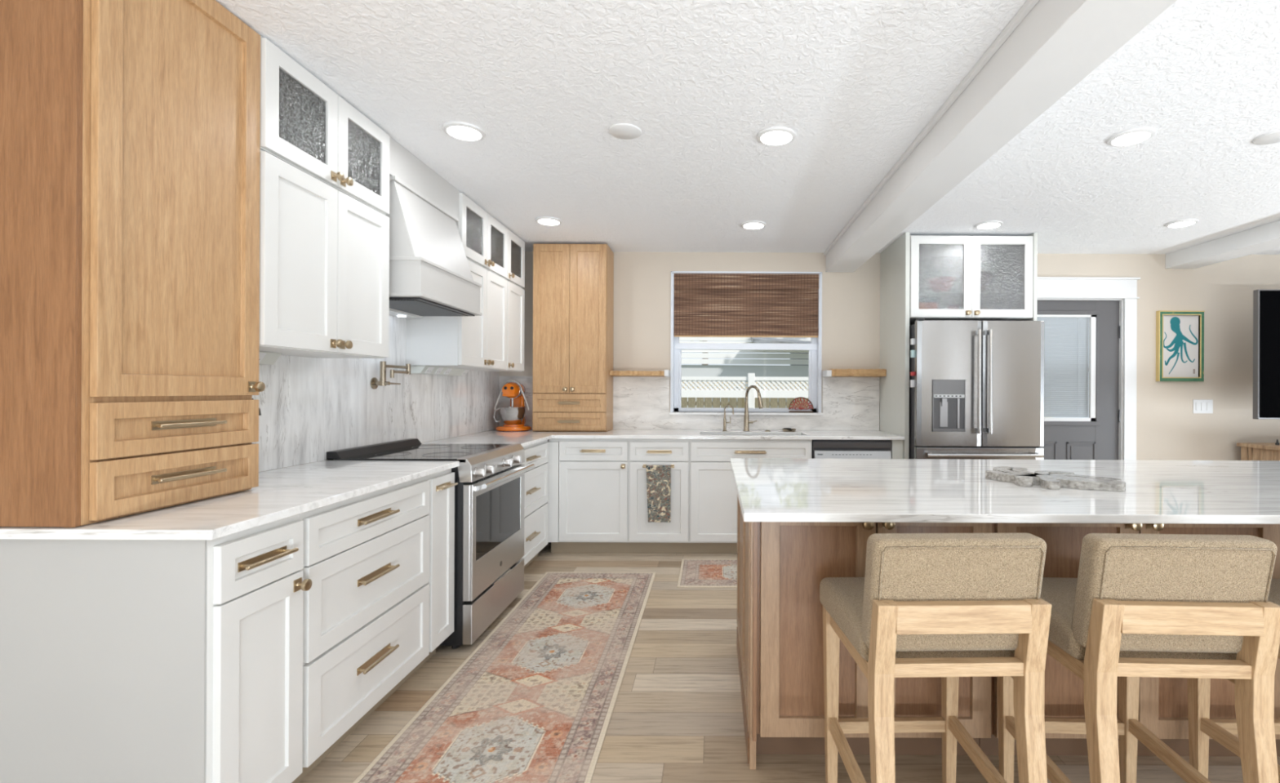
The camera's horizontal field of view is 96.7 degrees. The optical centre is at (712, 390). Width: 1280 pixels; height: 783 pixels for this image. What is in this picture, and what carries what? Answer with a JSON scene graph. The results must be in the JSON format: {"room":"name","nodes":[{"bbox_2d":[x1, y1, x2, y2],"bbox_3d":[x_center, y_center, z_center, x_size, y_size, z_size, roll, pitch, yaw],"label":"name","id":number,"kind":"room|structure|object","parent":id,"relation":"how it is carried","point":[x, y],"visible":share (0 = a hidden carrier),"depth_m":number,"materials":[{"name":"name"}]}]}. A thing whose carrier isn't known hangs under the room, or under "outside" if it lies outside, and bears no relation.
{"room":"kitchen","nodes":[
{"label":"kitchen","id":0,"kind":"room"},
{"bbox_2d":[262,429,493,471],"bbox_3d":[-1.935,0.021,0.950,0.150,2.455,7.900,0,0,0],"label":"wall","id":1,"kind":"structure","parent":0,"point":[493,429],"depth_m":2.73,"materials":[{"name":"white stone"}]},
{"bbox_2d":[258,351,281,364],"bbox_3d":[-1.788,-0.126,2.098,0.100,0.047,0.365,0,0,0],"label":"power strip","id":2,"kind":"object","parent":1,"relation":"attached to","point":[264,357],"visible":0.19,"depth_m":2.23,"materials":[{"name":"white plastic"}]},
{"bbox_2d":[258,352,266,363],"bbox_3d":[-1.754,-0.124,2.170,0.032,0.042,0.060,0,0,0],"label":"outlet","id":3,"kind":"object","parent":2,"relation":"attached to","point":[262,356],"depth_m":2.19,"materials":[{"name":"white plastic"}]},
{"bbox_2d":[258,149,389,358],"bbox_3d":[-1.664,-0.484,2.277,0.368,0.668,0.745,0,0,0],"label":"upper cabinet","id":4,"kind":"object","parent":1,"relation":"attached to","point":[324,252],"visible":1,"depth_m":2.19,"materials":[{"name":"white wood"}]},
{"bbox_2d":[260,35,390,214],"bbox_3d":[-1.662,-1.012,2.277,0.368,0.380,0.745,0,0,0],"label":"upper cabinet","id":5,"kind":"object","parent":1,"relation":"attached to","point":[305,124],"visible":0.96,"depth_m":2.23,"materials":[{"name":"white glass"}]},
{"bbox_2d":[252,315,498,471],"bbox_3d":[-1.854,-0.084,3.144,0.009,0.834,3.489,0,0,0],"label":"backsplash","id":6,"kind":"structure","parent":1,"relation":"attached to","point":[310,407],"depth_m":2.95,"materials":[{"name":"white stone"}]},
{"bbox_2d":[370,360,410,389],"bbox_3d":[-1.794,-0.082,3.166,0.110,0.152,0.234,0,0,0],"label":"pot filler","id":7,"kind":"object","parent":1,"relation":"attached to","point":[375,383],"visible":1,"depth_m":3.08,"materials":[{"name":"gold metal"}]},
{"bbox_2d":[389,136,458,217],"bbox_3d":[-1.693,-1.116,3.027,0.325,0.177,0.751,0,0,0],"label":"wall","id":8,"kind":"structure","parent":1,"relation":"attached to","point":[403,164],"depth_m":2.97,"materials":[{"name":"white paint"}]},
{"bbox_2d":[385,175,482,318],"bbox_3d":[-1.615,-0.724,3.046,0.460,0.603,0.709,0,0,0],"label":"range hood","id":9,"kind":"object","parent":1,"relation":"attached to","point":[430,274],"visible":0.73,"depth_m":2.89,"materials":[{"name":"white metal"}]},
{"bbox_2d":[410,365,469,375],"bbox_3d":[-1.788,-0.126,3.725,0.100,0.047,0.610,0,0,0],"label":"power strip","id":10,"kind":"object","parent":1,"relation":"attached to","point":[430,370],"visible":0.95,"depth_m":3.61,"materials":[{"name":"white plastic"}]},
{"bbox_2d":[425,366,434,373],"bbox_3d":[-1.754,-0.124,3.500,0.032,0.042,0.060,0,0,0],"label":"outlet","id":11,"kind":"object","parent":10,"relation":"attached to","point":[428,370],"depth_m":3.50,"materials":[{"name":"white plastic"}]},
{"bbox_2d":[434,367,443,373],"bbox_3d":[-1.754,-0.124,3.620,0.032,0.042,0.060,0,0,0],"label":"outlet","id":12,"kind":"object","parent":10,"relation":"attached to","point":[438,370],"depth_m":3.61,"materials":[{"name":"white plastic"}]},
{"bbox_2d":[443,368,452,374],"bbox_3d":[-1.754,-0.124,3.740,0.032,0.042,0.060,0,0,0],"label":"outlet","id":13,"kind":"object","parent":10,"relation":"attached to","point":[447,371],"depth_m":3.73,"materials":[{"name":"white plastic"}]},
{"bbox_2d":[461,369,469,375],"bbox_3d":[-1.754,-0.124,4.000,0.032,0.042,0.060,0,0,0],"label":"outlet","id":14,"kind":"object","parent":10,"relation":"attached to","point":[464,371],"depth_m":3.99,"materials":[{"name":"white plastic"}]},
{"bbox_2d":[405,258,507,369],"bbox_3d":[-1.664,-0.484,3.788,0.368,0.668,0.767,0,0,0],"label":"upper cabinet","id":15,"kind":"object","parent":1,"relation":"attached to","point":[469,342],"visible":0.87,"depth_m":3.57,"materials":[{"name":"white wood"}]},
{"bbox_2d":[455,191,507,279],"bbox_3d":[-1.662,-1.012,3.788,0.368,0.380,0.767,0,0,0],"label":"upper cabinet","id":16,"kind":"object","parent":1,"relation":"attached to","point":[484,239],"visible":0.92,"depth_m":3.76,"materials":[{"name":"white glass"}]},
{"bbox_2d":[469,280,524,371],"bbox_3d":[-1.664,-0.484,4.362,0.368,0.668,0.376,0,0,0],"label":"upper cabinet","id":17,"kind":"object","parent":1,"relation":"attached to","point":[516,295],"visible":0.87,"depth_m":4.37,"materials":[{"name":"white wood"}]},
{"bbox_2d":[505,228,524,288],"bbox_3d":[-1.662,-1.012,4.362,0.368,0.380,0.376,0,0,0],"label":"upper cabinet","id":18,"kind":"object","parent":1,"relation":"attached to","point":[516,246],"visible":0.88,"depth_m":4.41,"materials":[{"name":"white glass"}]},
{"bbox_2d":[681,373,808,408],"bbox_3d":[0.212,0.538,10.000,9.626,1.680,0.140,0,0,0],"label":"lattice fence","id":19,"kind":"object","parent":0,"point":[751,379],"visible":0.16,"depth_m":9.97,"materials":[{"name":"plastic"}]},
{"bbox_2d":[215,0,1279,254],"bbox_3d":[2.276,-1.243,0.950,8.560,0.130,8.200,0,0,0],"label":"ceiling","id":20,"kind":"structure","parent":0,"point":[856,82],"depth_m":2.44,"materials":[{"name":"white paint"}]},
{"bbox_2d":[442,121,485,141],"bbox_3d":[-1.152,-1.196,2.618,0.184,0.013,0.184,0,0,0],"label":"recessed light","id":21,"kind":"object","parent":20,"relation":"in","point":[463,131],"visible":1,"depth_m":2.60,"materials":[{"name":"white plastic"}]},
{"bbox_2d":[447,125,481,140],"bbox_3d":[-1.152,-1.190,2.618,0.146,0.001,0.146,0,0,0],"label":"diffuser","id":22,"kind":"object","parent":21,"relation":"attached to","point":[461,132],"depth_m":2.61,"materials":[{"name":"white plastic"}]},
{"bbox_2d":[535,216,562,225],"bbox_3d":[-1.162,-1.196,4.000,0.184,0.013,0.184,0,0,0],"label":"recessed light","id":23,"kind":"object","parent":20,"relation":"in","point":[548,220],"visible":1,"depth_m":3.97,"materials":[{"name":"white plastic"}]},
{"bbox_2d":[537,218,559,225],"bbox_3d":[-1.162,-1.190,4.000,0.146,0.001,0.146,0,0,0],"label":"diffuser","id":24,"kind":"object","parent":23,"relation":"attached to","point":[544,221],"depth_m":3.98,"materials":[{"name":"white plastic"}]},
{"bbox_2d":[741,220,766,229],"bbox_3d":[0.294,-1.190,4.074,0.184,0.013,0.184,0,0,0],"label":"recessed light","id":25,"kind":"object","parent":20,"relation":"in","point":[752,224],"visible":1,"depth_m":4.04,"materials":[{"name":"white plastic"}]},
{"bbox_2d":[743,222,764,229],"bbox_3d":[0.294,-1.184,4.074,0.146,0.001,0.146,0,0,0],"label":"diffuser","id":26,"kind":"object","parent":25,"relation":"attached to","point":[747,225],"depth_m":4.06,"materials":[{"name":"white plastic"}]},
{"bbox_2d":[756,126,795,145],"bbox_3d":[0.298,-1.190,2.654,0.184,0.013,0.184,0,0,0],"label":"recessed light","id":27,"kind":"object","parent":20,"relation":"in","point":[774,135],"visible":1,"depth_m":2.63,"materials":[{"name":"white plastic"}]},
{"bbox_2d":[760,131,791,145],"bbox_3d":[0.298,-1.184,2.654,0.146,0.001,0.146,0,0,0],"label":"diffuser","id":28,"kind":"object","parent":27,"relation":"attached to","point":[769,138],"depth_m":2.65,"materials":[{"name":"white plastic"}]},
{"bbox_2d":[974,220,1003,229],"bbox_3d":[1.977,-1.183,4.047,0.184,0.013,0.184,0,0,0],"label":"recessed light","id":29,"kind":"object","parent":20,"relation":"in","point":[990,224],"visible":1,"depth_m":4.02,"materials":[{"name":"white plastic"}]},
{"bbox_2d":[977,222,999,229],"bbox_3d":[1.977,-1.177,4.047,0.146,0.001,0.146,0,0,0],"label":"diffuser","id":30,"kind":"object","parent":29,"relation":"attached to","point":[980,225],"depth_m":4.04,"materials":[{"name":"white plastic"}]},
{"bbox_2d":[823,0,1177,272],"bbox_3d":[1.090,-1.108,0.950,0.260,0.169,7.900,0,0,0],"label":"ceiling beam","id":31,"kind":"structure","parent":20,"relation":"attached to","point":[1048,47],"depth_m":2.06,"materials":[{"name":"white paint"}]},
{"bbox_2d":[1106,127,1155,146],"bbox_3d":[1.958,-1.183,2.646,0.184,0.013,0.184,0,0,0],"label":"recessed light","id":32,"kind":"object","parent":20,"relation":"in","point":[1135,135],"visible":1,"depth_m":2.62,"materials":[{"name":"white plastic"}]},
{"bbox_2d":[1111,131,1150,146],"bbox_3d":[1.958,-1.177,2.646,0.146,0.001,0.146,0,0,0],"label":"diffuser","id":33,"kind":"object","parent":32,"relation":"attached to","point":[1122,138],"depth_m":2.64,"materials":[{"name":"white plastic"}]},
{"bbox_2d":[1164,218,1198,227],"bbox_3d":[3.311,-1.177,3.990,0.184,0.013,0.184,0,0,0],"label":"recessed light","id":34,"kind":"object","parent":20,"relation":"in","point":[1181,223],"visible":1,"depth_m":3.96,"materials":[{"name":"white plastic"}]},
{"bbox_2d":[1168,221,1195,227],"bbox_3d":[3.311,-1.171,3.990,0.146,0.001,0.146,0,0,0],"label":"diffuser","id":35,"kind":"object","parent":34,"relation":"attached to","point":[1173,224],"depth_m":3.98,"materials":[{"name":"white plastic"}]},
{"bbox_2d":[1165,219,1279,268],"bbox_3d":[4.050,-1.116,0.950,0.250,0.126,7.900,0,0,0],"label":"ceiling beam","id":36,"kind":"structure","parent":20,"relation":"attached to","point":[1266,237],"depth_m":4.34,"materials":[{"name":"white paint"}]},
{"bbox_2d":[298,542,1279,782],"bbox_3d":[2.264,1.317,0.950,8.560,0.100,8.200,0,0,0],"label":"floor","id":37,"kind":"structure","parent":0,"point":[677,716],"depth_m":2.19,"materials":[{"name":"brown wood"}]},
{"bbox_2d":[0,514,312,782],"bbox_3d":[-1.521,0.806,1.545,0.656,0.889,0.318,0,0,0],"label":"base cabinet","id":38,"kind":"object","parent":37,"relation":"on","point":[122,660],"visible":0.94,"depth_m":1.39,"materials":[{"name":"white wood"}]},
{"bbox_2d":[0,460,459,540],"bbox_3d":[-1.529,0.348,2.026,0.645,0.025,1.332,0,0,0],"label":"countertop","id":39,"kind":"structure","parent":38,"relation":"on","point":[282,493],"depth_m":1.66,"materials":[{"name":"white stone"}]},
{"bbox_2d":[0,0,265,527],"bbox_3d":[-1.669,-0.435,1.639,0.354,1.535,0.532,0,0,0],"label":"pantry cabinet","id":40,"kind":"object","parent":39,"relation":"on","point":[130,130],"visible":1,"depth_m":1.48,"materials":[{"name":"brown wood"}]},
{"bbox_2d":[291,475,430,782],"bbox_3d":[-1.526,0.806,2.082,0.646,0.889,0.756,0,0,0],"label":"base cabinet","id":41,"kind":"object","parent":37,"relation":"on","point":[366,607],"visible":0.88,"depth_m":1.98,"materials":[{"name":"white wood"}]},
{"bbox_2d":[326,438,534,648],"bbox_3d":[-1.468,0.773,3.076,0.764,0.955,0.760,0,0,0],"label":"range","id":42,"kind":"object","parent":37,"relation":"on","point":[490,489],"visible":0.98,"depth_m":2.90,"materials":[{"name":"silver glass"}]},
{"bbox_2d":[333,443,510,462],"bbox_3d":[-1.494,0.337,3.076,0.630,0.018,0.760,0,0,0],"label":"cooktop","id":43,"kind":"object","parent":42,"relation":"in","point":[463,453],"depth_m":2.95,"materials":[{"name":"black glass"}]},
{"bbox_2d":[409,468,457,676],"bbox_3d":[-1.521,0.806,2.577,0.655,0.889,0.234,0,0,0],"label":"base cabinet","id":44,"kind":"object","parent":37,"relation":"on","point":[442,502],"visible":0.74,"depth_m":2.57,"materials":[{"name":"white wood"}]},
{"bbox_2d":[352,572,655,782],"bbox_3d":[-0.767,1.250,2.618,0.753,0.007,2.515,0,0,0],"label":"runner rug","id":45,"kind":"object","parent":37,"relation":"on","point":[535,700],"visible":1,"depth_m":2.30,"materials":[{"name":"fabric"}]},
{"bbox_2d":[519,440,548,568],"bbox_3d":[-1.526,0.806,3.866,0.646,0.889,0.808,0,0,0],"label":"base cabinet","id":46,"kind":"object","parent":37,"relation":"on","point":[536,478],"visible":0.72,"depth_m":3.94,"materials":[{"name":"white wood"}]},
{"bbox_2d":[421,428,904,447],"bbox_3d":[-0.205,0.354,4.173,3.293,0.025,1.430,0,0,0],"label":"countertop","id":47,"kind":"structure","parent":46,"relation":"on","point":[530,437],"depth_m":4.24,"materials":[{"name":"white stone"}]},
{"bbox_2d":[493,381,531,431],"bbox_3d":[-1.660,0.131,4.705,0.288,0.406,0.290,0,0,0],"label":"stand mixer","id":48,"kind":"object","parent":47,"relation":"on","point":[513,418],"visible":0.96,"depth_m":4.61,"materials":[{"name":"orange metal"}]},
{"bbox_2d":[493,406,526,424],"bbox_3d":[-1.675,0.208,4.670,0.257,0.141,0.218,0,0,0],"label":"bowl","id":49,"kind":"object","parent":48,"relation":"on","point":[508,415],"depth_m":4.60,"materials":[{"name":"silver metal"}]},
{"bbox_2d":[493,379,528,414],"bbox_3d":[-1.665,0.057,4.675,0.292,0.295,0.023,0,0,0],"label":"strap","id":50,"kind":"object","parent":48,"relation":"hanging from","point":[500,393],"visible":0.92,"depth_m":4.67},
{"bbox_2d":[532,243,613,431],"bbox_3d":[-1.159,-0.427,4.706,0.598,1.523,0.362,0,0,0],"label":"pantry cabinet","id":51,"kind":"object","parent":47,"relation":"on","point":[573,284],"visible":1,"depth_m":4.57,"materials":[{"name":"brown wood"}]},
{"bbox_2d":[722,404,733,431],"bbox_3d":[0.130,0.232,4.754,0.099,0.220,0.039,0,0,11],"label":"water tap","id":52,"kind":"object","parent":47,"relation":"on","point":[725,422],"visible":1,"depth_m":4.75,"materials":[{"name":"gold metal"}]},
{"bbox_2d":[743,385,763,431],"bbox_3d":[0.355,0.150,4.678,0.094,0.385,0.236,0,0,-36],"label":"kitchen faucet","id":53,"kind":"object","parent":47,"relation":"on","point":[746,419],"visible":1,"depth_m":4.72,"materials":[{"name":"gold metal"}]},
{"bbox_2d":[782,427,796,431],"bbox_3d":[0.639,0.329,4.720,0.120,0.030,0.120,0,0,0],"label":"strainer","id":54,"kind":"object","parent":47,"relation":"on","point":[784,429],"visible":1,"depth_m":4.68,"materials":[{"name":"silver metal"}]},
{"bbox_2d":[547,438,630,553],"bbox_3d":[-0.942,0.808,4.555,0.610,0.889,0.660,0,0,0],"label":"base cabinet","id":55,"kind":"object","parent":37,"relation":"on","point":[588,493],"visible":0.92,"depth_m":4.27,"materials":[{"name":"white wood"}]},
{"bbox_2d":[628,438,689,553],"bbox_3d":[-0.406,0.811,4.548,0.461,0.889,0.673,0,0,0],"label":"base cabinet","id":56,"kind":"object","parent":37,"relation":"on","point":[644,536],"visible":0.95,"depth_m":4.27,"materials":[{"name":"white wood"}]},
{"bbox_2d":[645,465,671,522],"bbox_3d":[-0.406,0.771,4.216,0.185,0.424,0.027,0,0,0],"label":"dish towel","id":57,"kind":"object","parent":56,"relation":"hanging from","point":[658,477],"visible":1,"depth_m":4.21,"materials":[{"name":"multicoloured fabric"}]},
{"bbox_2d":[676,559,737,587],"bbox_3d":[0.224,1.254,3.890,0.902,0.007,0.590,0,0,0],"label":"floor mat","id":58,"kind":"object","parent":37,"relation":"on","point":[694,573],"visible":0.44,"depth_m":3.85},
{"bbox_2d":[689,439,811,553],"bbox_3d":[0.286,0.814,4.555,0.924,0.889,0.660,0,0,0],"label":"base cabinet","id":59,"kind":"object","parent":37,"relation":"on","point":[713,490],"visible":0.33,"depth_m":4.27,"materials":[{"name":"white wood"}]},
{"bbox_2d":[811,439,891,458],"bbox_3d":[1.054,0.809,4.543,0.594,0.865,0.594,0,0,0],"label":"dishwasher","id":60,"kind":"object","parent":37,"relation":"on","point":[820,448],"visible":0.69,"depth_m":4.27,"materials":[{"name":"silver metal"}]},
{"bbox_2d":[736,494,991,769],"bbox_3d":[0.521,0.815,2.305,0.803,0.889,0.970,0,0,0],"label":"base cabinet","id":61,"kind":"object","parent":37,"relation":"on","point":[793,557],"depth_m":1.87,"materials":[{"name":"brown wood"}]},
{"bbox_2d":[890,440,902,458],"bbox_3d":[1.398,0.819,4.580,0.083,0.889,0.600,0,0,0],"label":"end panel","id":62,"kind":"object","parent":37,"relation":"on","point":[896,450],"visible":0.14,"depth_m":4.28,"materials":[{"name":"white wood"}]},
{"bbox_2d":[819,533,1051,782],"bbox_3d":[0.569,0.802,1.539,0.450,0.915,0.542,0,0,-2],"label":"bar stool","id":63,"kind":"object","parent":37,"relation":"on","point":[949,606],"visible":1,"depth_m":1.32,"materials":[{"name":"brown wood"}]},
{"bbox_2d":[908,318,1044,459],"bbox_3d":[1.945,0.368,4.441,0.930,1.775,0.837,0,0,0],"label":"refrigerator","id":64,"kind":"object","parent":37,"relation":"on","point":[977,393],"visible":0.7,"depth_m":4.09,"materials":[{"name":"silver metal"}]},
{"bbox_2d":[910,379,914,386],"bbox_3d":[1.476,-0.049,4.170,0.028,0.055,0.030,0,0,0],"label":"magnet","id":65,"kind":"object","parent":64,"relation":"attached to","point":[912,381],"visible":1,"depth_m":4.16},
{"bbox_2d":[910,350,915,357],"bbox_3d":[1.477,-0.269,4.170,0.028,0.055,0.030,0,0,0],"label":"magnet","id":66,"kind":"object","parent":64,"relation":"attached to","point":[912,352],"visible":1,"depth_m":4.16},
{"bbox_2d":[910,338,915,344],"bbox_3d":[1.478,-0.359,4.170,0.028,0.045,0.030,0,0,0],"label":"magnet","id":67,"kind":"object","parent":64,"relation":"attached to","point":[912,340],"visible":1,"depth_m":4.16},
{"bbox_2d":[910,371,915,375],"bbox_3d":[1.477,-0.122,4.170,0.028,0.030,0.030,0,0,0],"label":"magnet","id":68,"kind":"object","parent":64,"relation":"attached to","point":[912,373],"visible":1,"depth_m":4.16},
{"bbox_2d":[979,522,1279,756],"bbox_3d":[1.401,0.819,2.298,0.954,0.889,0.956,0,0,0],"label":"base cabinet","id":69,"kind":"object","parent":37,"relation":"on","point":[1162,701],"visible":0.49,"depth_m":1.87,"materials":[{"name":"brown wood"}]},
{"bbox_2d":[729,457,1279,524],"bbox_3d":[1.642,0.362,2.211,3.112,0.025,1.272,0,0,0],"label":"countertop","id":70,"kind":"structure","parent":69,"relation":"on","point":[768,490],"depth_m":1.90,"materials":[{"name":"white stone"}]},
{"bbox_2d":[985,466,1125,491],"bbox_3d":[1.268,0.333,2.114,0.453,0.028,0.326,0,0,42],"label":"board","id":71,"kind":"object","parent":70,"relation":"on","point":[1047,479],"visible":1,"depth_m":2.04,"materials":[{"name":"white stone"}]},
{"bbox_2d":[997,533,1279,782],"bbox_3d":[1.109,0.804,1.539,0.450,0.915,0.542,0,0,2],"label":"bar stool","id":72,"kind":"object","parent":37,"relation":"on","point":[1137,606],"visible":0.88,"depth_m":1.32,"materials":[{"name":"brown wood"}]},
{"bbox_2d":[1186,578,1279,782],"bbox_3d":[1.720,0.807,1.539,0.450,0.915,0.542,0,0,0],"label":"bar stool","id":73,"kind":"object","parent":37,"relation":"on","point":[1201,726],"visible":0.24,"depth_m":1.76,"materials":[{"name":"brown wood"}]},
{"bbox_2d":[1236,442,1279,460],"bbox_3d":[5.216,0.865,4.550,1.500,0.830,0.540,0,0,0],"label":"media console","id":74,"kind":"object","parent":37,"relation":"on","point":[1249,451],"visible":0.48,"depth_m":4.65,"materials":[{"name":"brown wood"}]},
{"bbox_2d":[1275,739,1279,756],"bbox_3d":[2.358,0.823,2.298,0.956,0.889,0.956,0,0,0],"label":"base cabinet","id":75,"kind":"object","parent":37,"relation":"on","point":[1277,741],"visible":0.02,"depth_m":1.95,"materials":[{"name":"brown wood"}]},
{"bbox_2d":[498,251,1279,460],"bbox_3d":[2.270,0.039,4.975,8.560,2.455,0.150,0,0,0],"label":"wall","id":76,"kind":"structure","parent":0,"point":[1167,428],"depth_m":4.90,"materials":[{"name":"beige paint"}]},
{"bbox_2d":[608,369,670,377],"bbox_3d":[-0.615,-0.145,4.789,0.489,0.054,0.200,0,0,0],"label":"shelf","id":77,"kind":"object","parent":76,"relation":"attached to","point":[666,373],"visible":1,"depth_m":4.70,"materials":[{"name":"brown wood"}]},
{"bbox_2d":[498,376,879,430],"bbox_3d":[-0.203,0.110,4.894,3.292,0.462,0.010,0,0,0],"label":"backsplash","id":78,"kind":"structure","parent":76,"relation":"attached to","point":[639,402],"depth_m":4.89,"materials":[{"name":"white stone"}]},
{"bbox_2d":[669,271,822,415],"bbox_3d":[0.289,-0.407,4.952,1.325,1.243,0.175,0,0,0],"label":"window","id":79,"kind":"structure","parent":76,"relation":"in","point":[815,348],"depth_m":4.97,"materials":[{"name":"white plastic"}]},
{"bbox_2d":[673,273,818,337],"bbox_3d":[0.291,-0.740,4.934,1.259,0.552,0.071,0,0,0],"label":"woven shade","id":80,"kind":"object","parent":79,"relation":"attached to","point":[706,304],"visible":1,"depth_m":4.93,"materials":[{"name":"brown wood"}]},
{"bbox_2d":[788,396,813,412],"bbox_3d":[0.774,0.126,4.955,0.220,0.135,0.012,0,0,0],"label":"plate","id":81,"kind":"object","parent":79,"relation":"on","point":[800,397],"visible":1,"depth_m":4.95,"materials":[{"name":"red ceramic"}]},
{"bbox_2d":[822,368,886,377],"bbox_3d":[1.196,-0.147,4.789,0.495,0.066,0.200,0,0,0],"label":"shelf","id":82,"kind":"object","parent":76,"relation":"attached to","point":[828,372],"visible":1,"depth_m":4.70,"materials":[{"name":"brown wood"}]},
{"bbox_2d":[909,235,1033,325],"bbox_3d":[1.950,-0.858,4.542,0.928,0.623,0.656,0,0,0],"label":"upper cabinet","id":83,"kind":"object","parent":76,"relation":"attached to","point":[931,256],"visible":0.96,"depth_m":4.26,"materials":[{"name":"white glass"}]},
{"bbox_2d":[918,302,937,308],"bbox_3d":[1.633,-0.619,4.420,0.180,0.105,0.200,0,0,0],"label":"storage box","id":84,"kind":"object","parent":83,"relation":"in","point":[919,303],"visible":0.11,"depth_m":4.32,"materials":[{"name":"grey"}]},
{"bbox_2d":[919,297,939,302],"bbox_3d":[1.643,-0.695,4.420,0.200,0.040,0.160,0,0,0],"label":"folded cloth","id":85,"kind":"object","parent":84,"relation":"on","point":[925,301],"visible":0.19,"depth_m":4.34,"materials":[{"name":"fabric"}]},
{"bbox_2d":[926,276,955,292],"bbox_3d":[1.784,-0.809,4.420,0.220,0.120,0.220,0,0,0],"label":"mixing bowl","id":86,"kind":"object","parent":83,"relation":"on","point":[951,277],"visible":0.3,"depth_m":4.35,"materials":[{"name":"white ceramic"}]},
{"bbox_2d":[937,303,947,309],"bbox_3d":[1.773,-0.616,4.420,0.070,0.100,0.160,0,0,0],"label":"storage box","id":87,"kind":"object","parent":83,"relation":"in","point":[940,304],"visible":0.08,"depth_m":4.34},
{"bbox_2d":[947,305,959,309],"bbox_3d":[1.863,-0.611,4.440,0.090,0.090,0.160,0,0,0],"label":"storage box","id":88,"kind":"object","parent":83,"relation":"in","point":[956,305],"visible":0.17,"depth_m":4.36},
{"bbox_2d":[919,291,1023,305],"bbox_3d":[1.949,-0.741,4.575,0.890,0.012,0.570,0,0,0],"label":"shelf","id":89,"kind":"object","parent":83,"relation":"attached to","point":[957,298],"depth_m":4.46,"materials":[{"name":"white wood"}]},
{"bbox_2d":[960,271,993,292],"bbox_3d":[2.074,-0.828,4.440,0.240,0.160,0.240,0,0,0],"label":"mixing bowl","id":90,"kind":"object","parent":83,"relation":"on","point":[989,275],"visible":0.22,"depth_m":4.36,"materials":[{"name":"grey"}]},
{"bbox_2d":[1036,300,1120,459],"bbox_3d":[3.099,0.238,4.910,0.936,2.041,0.130,0,0,0],"label":"door","id":91,"kind":"structure","parent":76,"relation":"in","point":[1095,437],"depth_m":4.93,"materials":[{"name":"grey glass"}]},
{"bbox_2d":[1036,316,1088,417],"bbox_3d":[3.038,-0.200,4.953,0.515,0.880,0.020,0,0,0],"label":"blind","id":92,"kind":"object","parent":91,"relation":"attached to","point":[1066,346],"depth_m":4.95,"materials":[{"name":"white plastic"}]},
{"bbox_2d":[1037,276,1140,459],"bbox_3d":[3.090,0.147,4.933,1.181,2.247,0.135,0,0,0],"label":"trim","id":93,"kind":"structure","parent":76,"relation":"attached to","point":[1123,290],"depth_m":4.88,"materials":[{"name":"white wood"}]},
{"bbox_2d":[1155,310,1204,381],"bbox_3d":[4.041,-0.382,4.883,0.393,0.609,0.033,0,0,0],"label":"framed print","id":94,"kind":"object","parent":76,"relation":"attached to","point":[1180,334],"visible":1,"depth_m":4.89,"materials":[{"name":"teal paper"}]},
{"bbox_2d":[1192,399,1213,413],"bbox_3d":[4.249,0.141,4.895,0.170,0.120,0.010,0,0,0],"label":"light switch","id":95,"kind":"object","parent":76,"relation":"attached to","point":[1199,406],"visible":1,"depth_m":4.89,"materials":[{"name":"white plastic"}]},
{"bbox_2d":[1253,288,1279,419],"bbox_3d":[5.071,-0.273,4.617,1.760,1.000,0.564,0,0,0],"label":"television","id":96,"kind":"object","parent":76,"relation":"attached to","point":[1266,302],"visible":1,"depth_m":4.33,"materials":[{"name":"grey"}]},
{"bbox_2d":[879,231,910,458],"bbox_3d":[1.462,0.036,4.574,0.031,2.454,0.649,0,0,0],"label":"panel","id":97,"kind":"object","parent":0,"point":[894,399],"depth_m":4.47,"materials":[{"name":"white wood"}]},
{"bbox_2d":[1022,232,1037,320],"bbox_3d":[2.425,0.041,4.574,0.026,2.454,0.649,0,0,0],"label":"panel","id":98,"kind":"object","parent":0,"point":[1034,234],"depth_m":4.25,"materials":[{"name":"white wood"}]},
{"label":"outside","id":99,"kind":"structure","parent":0,"visible":0},
{"bbox_3d":[0.994,1.446,17.550,30.000,0.130,24.900,0,0,0],"label":"floor","id":100,"kind":"structure","parent":99,"visible":0},
{"bbox_2d":[681,382,808,408],"bbox_3d":[0.290,0.613,10.330,9.585,1.530,0.060,0,0,0],"label":"picket fence","id":101,"kind":"object","parent":100,"relation":"on","point":[716,403],"visible":0.02,"depth_m":10.30,"materials":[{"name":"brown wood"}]},
{"bbox_2d":[679,337,1088,417],"bbox_3d":[0.251,-0.332,16.550,18.500,3.420,4.900,0,0,0],"label":"house","id":102,"kind":"structure","parent":100,"relation":"on","point":[798,361],"depth_m":14.90,"materials":[{"name":"plastic"}]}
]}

